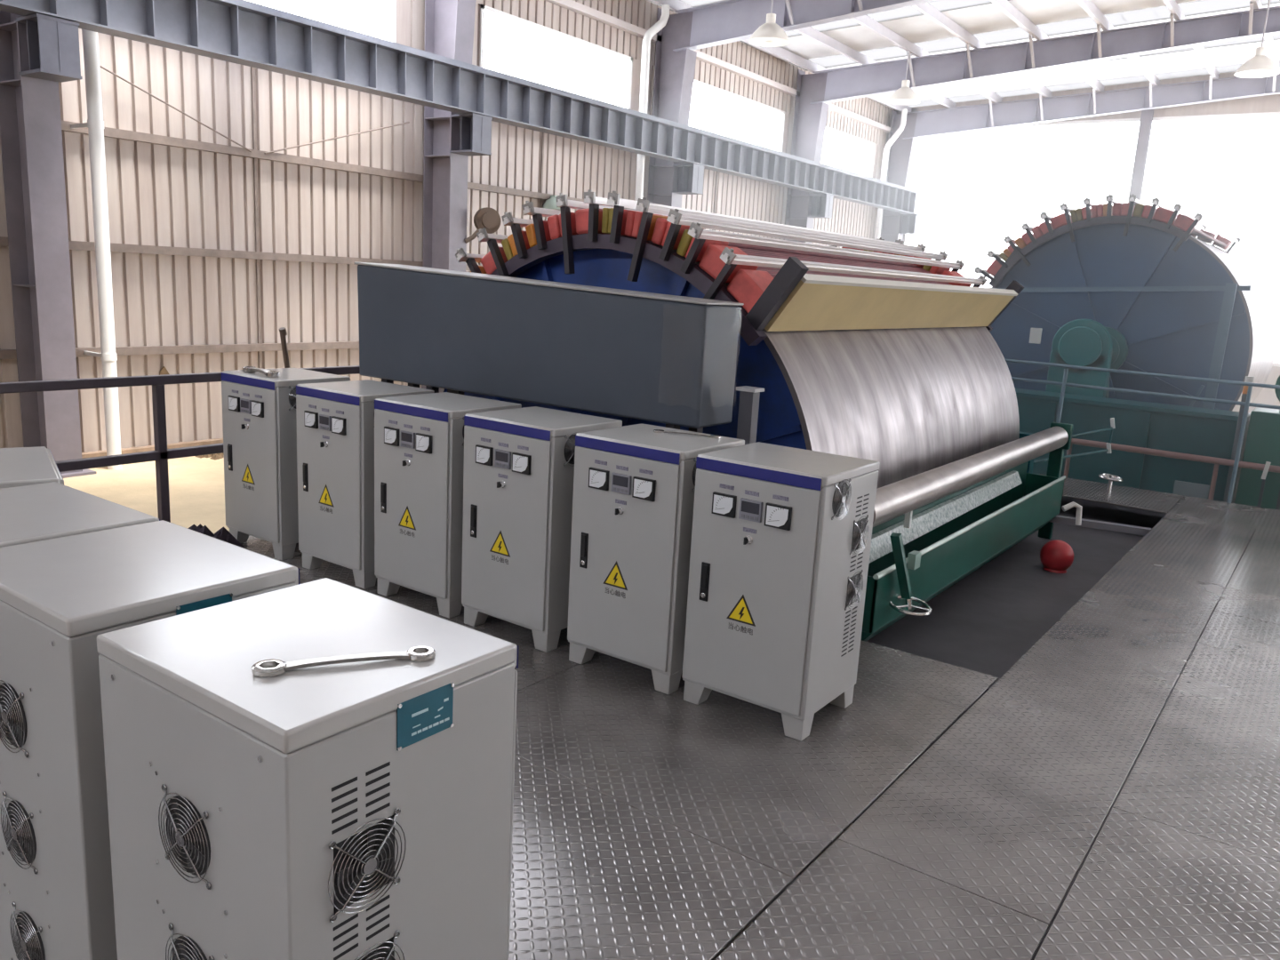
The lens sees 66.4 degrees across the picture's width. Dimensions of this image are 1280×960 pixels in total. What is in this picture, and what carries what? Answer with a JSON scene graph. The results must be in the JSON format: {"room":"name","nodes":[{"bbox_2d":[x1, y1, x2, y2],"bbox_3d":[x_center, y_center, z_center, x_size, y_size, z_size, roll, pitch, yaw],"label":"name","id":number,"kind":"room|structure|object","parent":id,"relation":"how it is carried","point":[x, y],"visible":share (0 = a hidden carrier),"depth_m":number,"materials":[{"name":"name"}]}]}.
{"room":"industrial hall","nodes":[
{"label":"industrial hall","id":0,"kind":"room"},
{"bbox_2d":[0,0,894,458],"bbox_3d":[-2.731,-5.048,16.187,0.390,8.080,35.875,11,14,35],"label":"wall","id":1,"kind":"structure","parent":0,"point":[244,202],"depth_m":13.25,"materials":[{"name":"metal"}]},
{"bbox_2d":[70,28,121,470],"bbox_3d":[-6.172,-3.682,10.898,0.631,7.180,0.178,11,14,35],"label":"pipe","id":2,"kind":"object","parent":1,"relation":"attached to","point":[95,123],"visible":1,"depth_m":10.91,"materials":[{"name":"white plastic"}]},
{"bbox_2d":[388,0,396,42],"bbox_3d":[-4.829,-6.501,12.744,0.090,1.230,4.100,11,14,35],"label":"window","id":3,"kind":"structure","parent":1,"relation":"in","point":[392,4],"depth_m":14.33,"materials":[{"name":"white glass"}]},
{"bbox_2d":[542,195,560,210],"bbox_3d":[-1.500,-4.962,17.502,0.500,0.250,0.500,11,14,35],"label":"wall lamp","id":4,"kind":"object","parent":1,"relation":"attached to","point":[551,203],"visible":0.44,"depth_m":17.32,"materials":[{"name":"grey"}]},
{"bbox_2d":[479,4,632,109],"bbox_3d":[-1.399,-7.269,17.364,0.090,1.230,4.050,11,14,35],"label":"window","id":5,"kind":"structure","parent":1,"relation":"in","point":[484,8],"depth_m":17.06,"materials":[{"name":"white plastic"}]},
{"bbox_2d":[634,4,669,200],"bbox_3d":[-0.048,-5.255,19.133,0.581,7.580,0.700,11,14,35],"label":"pipe","id":6,"kind":"object","parent":1,"relation":"attached to","point":[661,23],"visible":0.44,"depth_m":18.34,"materials":[{"name":"white plastic"}]},
{"bbox_2d":[693,79,785,151],"bbox_3d":[2.173,-8.070,22.175,0.090,1.230,4.400,11,14,35],"label":"window","id":7,"kind":"structure","parent":1,"relation":"in","point":[695,82],"depth_m":22.70,"materials":[{"name":"white plastic"}]},
{"bbox_2d":[825,126,875,177],"bbox_3d":[5.481,-8.811,26.632,0.090,1.230,4.200,11,14,35],"label":"window","id":8,"kind":"structure","parent":1,"relation":"in","point":[872,159],"depth_m":27.67,"materials":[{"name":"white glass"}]},
{"bbox_2d":[874,108,907,239],"bbox_3d":[6.843,-6.814,28.367,0.631,7.631,1.208,11,14,35],"label":"pipe","id":9,"kind":"object","parent":1,"relation":"attached to","point":[901,127],"visible":0.42,"depth_m":27.61,"materials":[{"name":"white plastic"}]},
{"bbox_2d":[63,456,1279,959],"bbox_3d":[6.505,0.727,9.647,24.700,1.330,34.850,11,14,35],"label":"floor","id":10,"kind":"structure","parent":0,"point":[1082,763],"depth_m":3.42,"materials":[{"name":"metal"}]},
{"bbox_2d":[0,446,63,488],"bbox_3d":[-2.008,0.447,2.975,0.547,1.004,0.589,-5,14,-34],"label":"electrical cabinet","id":11,"kind":"object","parent":10,"relation":"on","point":[19,466],"visible":0.22,"depth_m":2.89,"materials":[{"name":"grey metal"}]},
{"bbox_2d":[0,10,96,478],"bbox_3d":[-6.335,-3.820,10.287,1.180,7.680,0.560,11,14,35],"label":"steel column","id":12,"kind":"structure","parent":10,"relation":"on","point":[38,52],"depth_m":10.53,"materials":[{"name":"metal"}]},
{"bbox_2d":[0,481,159,547],"bbox_3d":[-1.576,0.567,2.512,0.589,1.004,0.547,11,14,35],"label":"electrical cabinet","id":13,"kind":"object","parent":10,"relation":"on","point":[33,513],"visible":0.16,"depth_m":2.41,"materials":[{"name":"grey metal"}]},
{"bbox_2d":[0,520,299,959],"bbox_3d":[-1.114,0.660,2.184,0.589,1.004,0.547,11,14,35],"label":"electrical cabinet","id":14,"kind":"object","parent":10,"relation":"on","point":[58,595],"visible":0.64,"depth_m":1.90,"materials":[{"name":"grey metal"}]},
{"bbox_2d":[0,365,359,522],"bbox_3d":[-3.520,0.163,4.399,0.085,1.140,8.000,11,14,35],"label":"guard rail","id":15,"kind":"object","parent":10,"relation":"on","point":[161,454],"visible":0.16,"depth_m":5.39,"materials":[{"name":"metal"}]},
{"bbox_2d":[195,452,223,460],"bbox_3d":[-5.427,-0.394,12.589,0.564,0.145,0.573,11,14,35],"label":"debris pile","id":16,"kind":"object","parent":10,"relation":"on","point":[216,456],"visible":0.43,"depth_m":12.39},
{"bbox_2d":[187,523,247,549],"bbox_3d":[-2.424,0.327,5.440,0.523,0.195,0.442,11,14,35],"label":"bundle","id":17,"kind":"object","parent":10,"relation":"on","point":[223,534],"visible":0.09,"depth_m":5.44,"materials":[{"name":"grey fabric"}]},
{"bbox_2d":[278,327,289,367],"bbox_3d":[-2.279,0.022,6.608,0.043,2.100,0.451,6,12,12],"label":"stick","id":18,"kind":"object","parent":10,"relation":"on","point":[283,331],"visible":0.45,"depth_m":6.23,"materials":[{"name":"brown paint"}]},
{"bbox_2d":[220,368,350,559],"bbox_3d":[-2.049,-0.112,5.663,0.589,1.004,0.547,12,14,35],"label":"electrical cabinet","id":19,"kind":"object","parent":10,"relation":"on","point":[260,413],"visible":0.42,"depth_m":5.44,"materials":[{"name":"grey metal"}]},
{"bbox_2d":[241,423,248,429],"bbox_3d":[-2.197,-0.298,5.434,0.034,0.034,0.036,12,14,35],"label":"switch","id":20,"kind":"object","parent":19,"relation":"attached to","point":[244,426],"depth_m":5.43,"materials":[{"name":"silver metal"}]},
{"bbox_2d":[242,366,279,377],"bbox_3d":[-2.125,-0.608,5.478,0.344,0.030,0.072,13,16,41],"label":"spanner","id":21,"kind":"object","parent":19,"relation":"on","point":[246,369],"visible":1,"depth_m":5.44,"materials":[{"name":"metal"}]},
{"bbox_2d":[96,577,518,959],"bbox_3d":[-0.595,0.765,1.817,0.589,1.004,0.547,11,14,35],"label":"electrical cabinet","id":22,"kind":"object","parent":10,"relation":"on","point":[357,810],"visible":0.98,"depth_m":1.59,"materials":[{"name":"grey metal"}]},
{"bbox_2d":[251,646,435,677],"bbox_3d":[-0.480,0.296,1.601,0.289,0.011,0.052,-2,13,-22],"label":"spanner","id":23,"kind":"object","parent":22,"relation":"on","point":[417,653],"visible":1,"depth_m":1.59,"materials":[{"name":"metal"}]},
{"bbox_2d":[296,379,434,588],"bbox_3d":[-1.482,0.002,5.264,0.589,1.004,0.547,11,14,35],"label":"electrical cabinet","id":24,"kind":"object","parent":10,"relation":"on","point":[335,420],"visible":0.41,"depth_m":5.05,"materials":[{"name":"grey metal"}]},
{"bbox_2d":[320,440,327,447],"bbox_3d":[-1.629,-0.184,5.035,0.034,0.034,0.036,11,14,35],"label":"switch","id":25,"kind":"object","parent":24,"relation":"attached to","point":[323,444],"depth_m":5.03,"materials":[{"name":"silver metal"}]},
{"bbox_2d":[374,392,521,618],"bbox_3d":[-0.974,0.104,4.906,0.589,1.004,0.547,11,14,35],"label":"electrical cabinet","id":26,"kind":"object","parent":10,"relation":"on","point":[419,439],"visible":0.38,"depth_m":4.69,"materials":[{"name":"grey metal"}]},
{"bbox_2d":[402,459,410,465],"bbox_3d":[-1.120,-0.081,4.676,0.034,0.034,0.036,11,14,34],"label":"switch","id":27,"kind":"object","parent":26,"relation":"attached to","point":[405,462],"depth_m":4.67,"materials":[{"name":"silver metal"}]},
{"bbox_2d":[421,0,492,392],"bbox_3d":[-2.849,-4.601,14.983,1.180,7.680,0.560,11,14,35],"label":"steel column","id":28,"kind":"structure","parent":10,"relation":"on","point":[450,138],"depth_m":14.92,"materials":[{"name":"metal"}]},
{"bbox_2d":[464,207,501,243],"bbox_3d":[-2.464,-3.974,15.289,0.576,0.568,0.209,-3,13,-27],"label":"wall fan","id":29,"kind":"object","parent":28,"relation":"attached to","point":[489,219],"visible":0.94,"depth_m":15.23,"materials":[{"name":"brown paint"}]},
{"bbox_2d":[461,406,622,652],"bbox_3d":[-0.469,0.205,4.551,0.589,1.004,0.547,12,14,35],"label":"electrical cabinet","id":30,"kind":"object","parent":10,"relation":"on","point":[518,474],"visible":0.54,"depth_m":4.34,"materials":[{"name":"grey metal"}]},
{"bbox_2d":[496,480,505,487],"bbox_3d":[-0.618,0.019,4.322,0.034,0.034,0.036,12,14,35],"label":"switch","id":31,"kind":"object","parent":30,"relation":"attached to","point":[500,484],"depth_m":4.32,"materials":[{"name":"silver metal"}]},
{"bbox_2d":[354,261,743,432],"bbox_3d":[-0.635,-0.294,5.323,2.469,1.650,0.336,11,14,35],"label":"housing","id":32,"kind":"object","parent":10,"relation":"on","point":[670,360],"visible":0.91,"depth_m":4.93,"materials":[{"name":"grey metal"}]},
{"bbox_2d":[567,423,744,694],"bbox_3d":[0.057,0.311,4.180,0.589,1.004,0.547,11,14,34],"label":"electrical cabinet","id":33,"kind":"object","parent":10,"relation":"on","point":[634,485],"visible":0.65,"depth_m":3.97,"materials":[{"name":"white metal"}]},
{"bbox_2d":[615,506,623,514],"bbox_3d":[-0.088,0.126,3.949,0.034,0.034,0.036,11,14,34],"label":"switch","id":34,"kind":"object","parent":33,"relation":"attached to","point":[619,510],"depth_m":3.95,"materials":[{"name":"silver metal"}]},
{"bbox_2d":[653,429,720,438],"bbox_3d":[0.200,-0.197,4.160,0.295,0.010,0.048,6,12,14],"label":"spanner","id":35,"kind":"object","parent":33,"relation":"on","point":[654,430],"visible":1,"depth_m":4.15,"materials":[{"name":"metal"}]},
{"bbox_2d":[647,8,704,207],"bbox_3d":[0.637,-5.382,19.678,1.180,7.680,0.560,11,14,35],"label":"steel column","id":36,"kind":"structure","parent":10,"relation":"on","point":[674,71],"depth_m":19.28,"materials":[{"name":"metal"}]},
{"bbox_2d":[0,0,921,215],"bbox_3d":[-2.072,-5.841,14.954,0.320,0.680,34.300,11,14,35],"label":"girder","id":37,"kind":"object","parent":36,"relation":"on","point":[243,32],"visible":1,"depth_m":13.61,"materials":[{"name":"metal"}]},
{"bbox_2d":[672,0,935,51],"bbox_3d":[10.012,-7.075,12.111,23.400,1.306,0.759,11,14,35],"label":"rafter","id":38,"kind":"object","parent":36,"relation":"attached to","point":[724,22],"visible":0.96,"depth_m":17.95,"materials":[{"name":"paint"}]},
{"bbox_2d":[447,189,1023,392],"bbox_3d":[0.799,-0.254,7.150,2.555,3.207,4.053,11,14,35],"label":"arch","id":39,"kind":"object","parent":10,"relation":"on","point":[782,285],"visible":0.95,"depth_m":5.49,"materials":[{"name":"metal"}]},
{"bbox_2d":[736,385,764,444],"bbox_3d":[0.478,0.150,4.634,0.100,1.180,0.090,11,14,35],"label":"post","id":40,"kind":"object","parent":10,"relation":"on","point":[748,405],"visible":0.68,"depth_m":4.52,"materials":[{"name":"grey metal"}]},
{"bbox_2d":[682,441,879,741],"bbox_3d":[0.541,0.408,3.839,0.589,1.004,0.547,11,14,35],"label":"electrical cabinet","id":41,"kind":"object","parent":10,"relation":"on","point":[781,536],"visible":1,"depth_m":3.65,"materials":[{"name":"white metal"}]},
{"bbox_2d":[743,535,752,544],"bbox_3d":[0.394,0.223,3.610,0.034,0.034,0.036,11,14,35],"label":"switch","id":42,"kind":"object","parent":41,"relation":"attached to","point":[748,540],"depth_m":3.61,"materials":[{"name":"silver metal"}]},
{"bbox_2d":[784,69,833,243],"bbox_3d":[4.123,-6.163,24.374,1.180,7.680,0.560,11,14,35],"label":"steel column","id":43,"kind":"structure","parent":10,"relation":"on","point":[810,120],"depth_m":23.97,"materials":[{"name":"metal"}]},
{"bbox_2d":[810,1,1279,103],"bbox_3d":[13.498,-7.856,16.806,23.400,1.306,0.759,11,14,35],"label":"rafter","id":44,"kind":"object","parent":43,"relation":"attached to","point":[880,78],"visible":0.97,"depth_m":20.61,"materials":[{"name":"paint"}]},
{"bbox_2d":[880,110,920,241],"bbox_3d":[7.609,-6.944,29.070,1.180,7.680,0.560,11,14,35],"label":"steel column","id":45,"kind":"structure","parent":10,"relation":"on","point":[902,152],"depth_m":28.67,"materials":[{"name":"metal"}]},
{"bbox_2d":[902,73,1279,139],"bbox_3d":[16.984,-8.637,21.502,23.400,1.306,0.759,11,14,35],"label":"rafter","id":46,"kind":"object","parent":45,"relation":"attached to","point":[932,123],"visible":0.9,"depth_m":25.59,"materials":[{"name":"paint"}]},
{"bbox_2d":[860,461,1082,640],"bbox_3d":[2.189,0.364,6.252,0.508,0.770,3.762,11,14,35],"label":"trough","id":47,"kind":"object","parent":10,"relation":"on","point":[917,555],"visible":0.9,"depth_m":5.86,"materials":[{"name":"green metal"}]},
{"bbox_2d":[872,422,1073,539],"bbox_3d":[2.150,0.273,6.265,0.170,0.940,4.040,11,14,35],"label":"roller","id":48,"kind":"object","parent":10,"relation":"on","point":[897,499],"visible":0.5,"depth_m":5.83,"materials":[{"name":"metal"}]},
{"bbox_2d":[1040,539,1074,573],"bbox_3d":[2.980,0.537,6.987,0.226,0.220,0.226,11,14,35],"label":"dome","id":49,"kind":"object","parent":10,"relation":"on","point":[1056,556],"visible":1,"depth_m":6.91,"materials":[{"name":"plastic"}]},
{"bbox_2d":[1019,417,1115,473],"bbox_3d":[3.643,0.223,8.595,1.241,1.533,0.183,-5,14,-33],"label":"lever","id":50,"kind":"object","parent":10,"relation":"on","point":[1030,464],"visible":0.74,"depth_m":8.56,"materials":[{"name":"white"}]},
{"bbox_2d":[1045,319,1112,397],"bbox_3d":[4.785,-0.604,10.873,0.600,2.350,0.200,11,14,35],"label":"housing","id":51,"kind":"object","parent":10,"relation":"on","point":[1080,342],"visible":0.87,"depth_m":10.63,"materials":[{"name":"teal metal"}]},
{"bbox_2d":[1105,347,1112,398],"bbox_3d":[4.979,-0.526,10.993,0.700,2.170,0.140,11,14,35],"label":"stand","id":52,"kind":"object","parent":10,"relation":"on","point":[1108,392],"visible":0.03,"depth_m":10.77,"materials":[{"name":"metal"}]},
{"bbox_2d":[989,224,1277,411],"bbox_3d":[6.263,-1.697,12.471,2.920,2.920,4.030,11,14,35],"label":"drum","id":53,"kind":"object","parent":52,"relation":"on","point":[1162,332],"visible":0.48,"depth_m":10.88,"materials":[{"name":"blue metal"}]},
{"bbox_2d":[974,193,1240,287],"bbox_3d":[6.058,-2.888,12.416,2.296,1.056,3.966,11,14,35],"label":"arch","id":54,"kind":"object","parent":53,"relation":"on","point":[1164,218],"visible":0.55,"depth_m":10.96,"materials":[{"name":"metal"}]},
{"bbox_2d":[1097,472,1124,488],"bbox_3d":[4.286,0.016,8.908,0.219,0.120,0.220,11,14,35],"label":"handwheel","id":55,"kind":"object","parent":10,"relation":"on","point":[1110,477],"visible":1,"depth_m":8.89,"materials":[{"name":"silver metal"}]},
{"bbox_2d":[993,282,1251,408],"bbox_3d":[5.074,-0.860,11.077,2.753,2.801,0.105,11,14,35],"label":"support frame","id":56,"kind":"object","parent":10,"relation":"on","point":[1230,289],"visible":0.33,"depth_m":10.26,"materials":[{"name":"blue"}]},
{"bbox_2d":[1014,387,1250,503],"bbox_3d":[4.486,-0.154,10.623,3.450,1.540,0.530,11,14,35],"label":"machine base","id":57,"kind":"object","parent":10,"relation":"on","point":[1170,428],"visible":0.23,"depth_m":9.89,"materials":[{"name":"teal metal"}]},
{"bbox_2d":[1172,480,1209,498],"bbox_3d":[5.400,0.185,9.599,0.300,0.330,0.110,11,14,35],"label":"paper sheet","id":58,"kind":"object","parent":57,"relation":"attached to","point":[1180,488],"visible":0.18,"depth_m":9.53,"materials":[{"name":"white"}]},
{"bbox_2d":[1004,358,1279,503],"bbox_3d":[6.229,-0.110,7.734,6.866,1.078,0.094,11,14,35],"label":"guard rail","id":59,"kind":"object","parent":10,"relation":"on","point":[1246,404],"visible":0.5,"depth_m":8.73,"materials":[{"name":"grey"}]},
{"bbox_2d":[1064,438,1279,499],"bbox_3d":[5.415,0.369,9.235,2.900,1.180,0.060,11,14,35],"label":"pipe","id":60,"kind":"object","parent":10,"relation":"on","point":[1216,461],"visible":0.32,"depth_m":9.31,"materials":[{"name":"red"}]},
{"bbox_2d":[1223,376,1254,503],"bbox_3d":[5.559,-0.003,9.191,0.072,1.940,0.072,11,14,35],"label":"post","id":61,"kind":"object","parent":10,"relation":"on","point":[1248,379],"visible":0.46,"depth_m":9.09,"materials":[{"name":"grey"}]},
{"bbox_2d":[1234,375,1279,510],"bbox_3d":[6.364,-0.033,9.154,1.210,2.100,0.900,11,14,35],"label":"machine","id":62,"kind":"object","parent":10,"relation":"on","point":[1262,444],"visible":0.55,"depth_m":9.02,"materials":[{"name":"teal metal"}]},
{"bbox_2d":[1256,461,1271,506],"bbox_3d":[5.581,0.432,8.871,0.053,1.222,0.024,11,14,35],"label":"lever","id":63,"kind":"object","parent":10,"relation":"on","point":[1268,463],"visible":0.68,"depth_m":8.78,"materials":[{"name":"white metal"}]},
{"bbox_2d":[1275,488,1279,510],"bbox_3d":[5.722,0.462,8.834,0.052,1.193,0.024,11,14,35],"label":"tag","id":64,"kind":"object","parent":10,"relation":"on","point":[1278,499],"visible":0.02,"depth_m":8.77,"materials":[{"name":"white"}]},
{"bbox_3d":[-0.485,0.759,5.587,0.700,1.760,0.140,11,14,35],"label":"stand","id":65,"kind":"object","parent":10,"relation":"on","visible":0},
{"bbox_2d":[440,240,1019,488],"bbox_3d":[0.818,-0.219,7.147,2.800,2.800,4.130,11,14,35],"label":"drum","id":66,"kind":"object","parent":65,"relation":"on","point":[912,402],"visible":0.16,"depth_m":5.65,"materials":[{"name":"metal"}]},
{"bbox_2d":[647,0,1279,111],"bbox_3d":[7.284,-6.970,8.291,24.800,0.905,38.350,11,14,35],"label":"ceiling","id":67,"kind":"structure","parent":0,"point":[938,27],"depth_m":21.22,"materials":[{"name":"white metal"}]},
{"bbox_2d":[748,0,790,47],"bbox_3d":[2.284,-8.228,16.915,0.720,1.282,0.720,11,14,35],"label":"lamp","id":68,"kind":"object","parent":67,"relation":"hanging from","point":[770,34],"visible":1,"depth_m":16.86,"materials":[{"name":"white metal"}]},
{"bbox_2d":[887,51,919,104],"bbox_3d":[5.929,-9.038,21.738,0.720,1.265,0.720,11,14,35],"label":"lamp","id":69,"kind":"object","parent":67,"relation":"hanging from","point":[905,95],"visible":1,"depth_m":21.67,"materials":[{"name":"white metal"}]},
{"bbox_2d":[1234,0,1279,78],"bbox_3d":[11.383,-8.163,17.835,0.720,1.483,0.720,11,14,35],"label":"lamp","id":70,"kind":"object","parent":67,"relation":"hanging from","point":[1260,65],"visible":1,"depth_m":17.81,"materials":[{"name":"white metal"}]},
{"bbox_2d":[894,72,1279,413],"bbox_3d":[17.167,-5.497,22.654,24.400,8.480,0.100,11,14,35],"label":"wall","id":71,"kind":"structure","parent":0,"point":[1267,103],"depth_m":24.42,"materials":[{"name":"white metal"}]},
{"bbox_2d":[903,112,1279,366],"bbox_3d":[17.149,-5.484,22.632,23.000,6.000,0.080,11,14,35],"label":"window","id":72,"kind":"structure","parent":71,"relation":"in","point":[1265,114],"depth_m":24.89,"materials":[{"name":"white glass"}]},
{"bbox_2d":[1128,109,1154,205],"bbox_3d":[12.799,-6.651,25.504,0.260,6.650,0.180,11,14,35],"label":"post","id":73,"kind":"object","parent":71,"relation":"attached to","point":[1146,122],"visible":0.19,"depth_m":25.07,"materials":[{"name":"metal"}]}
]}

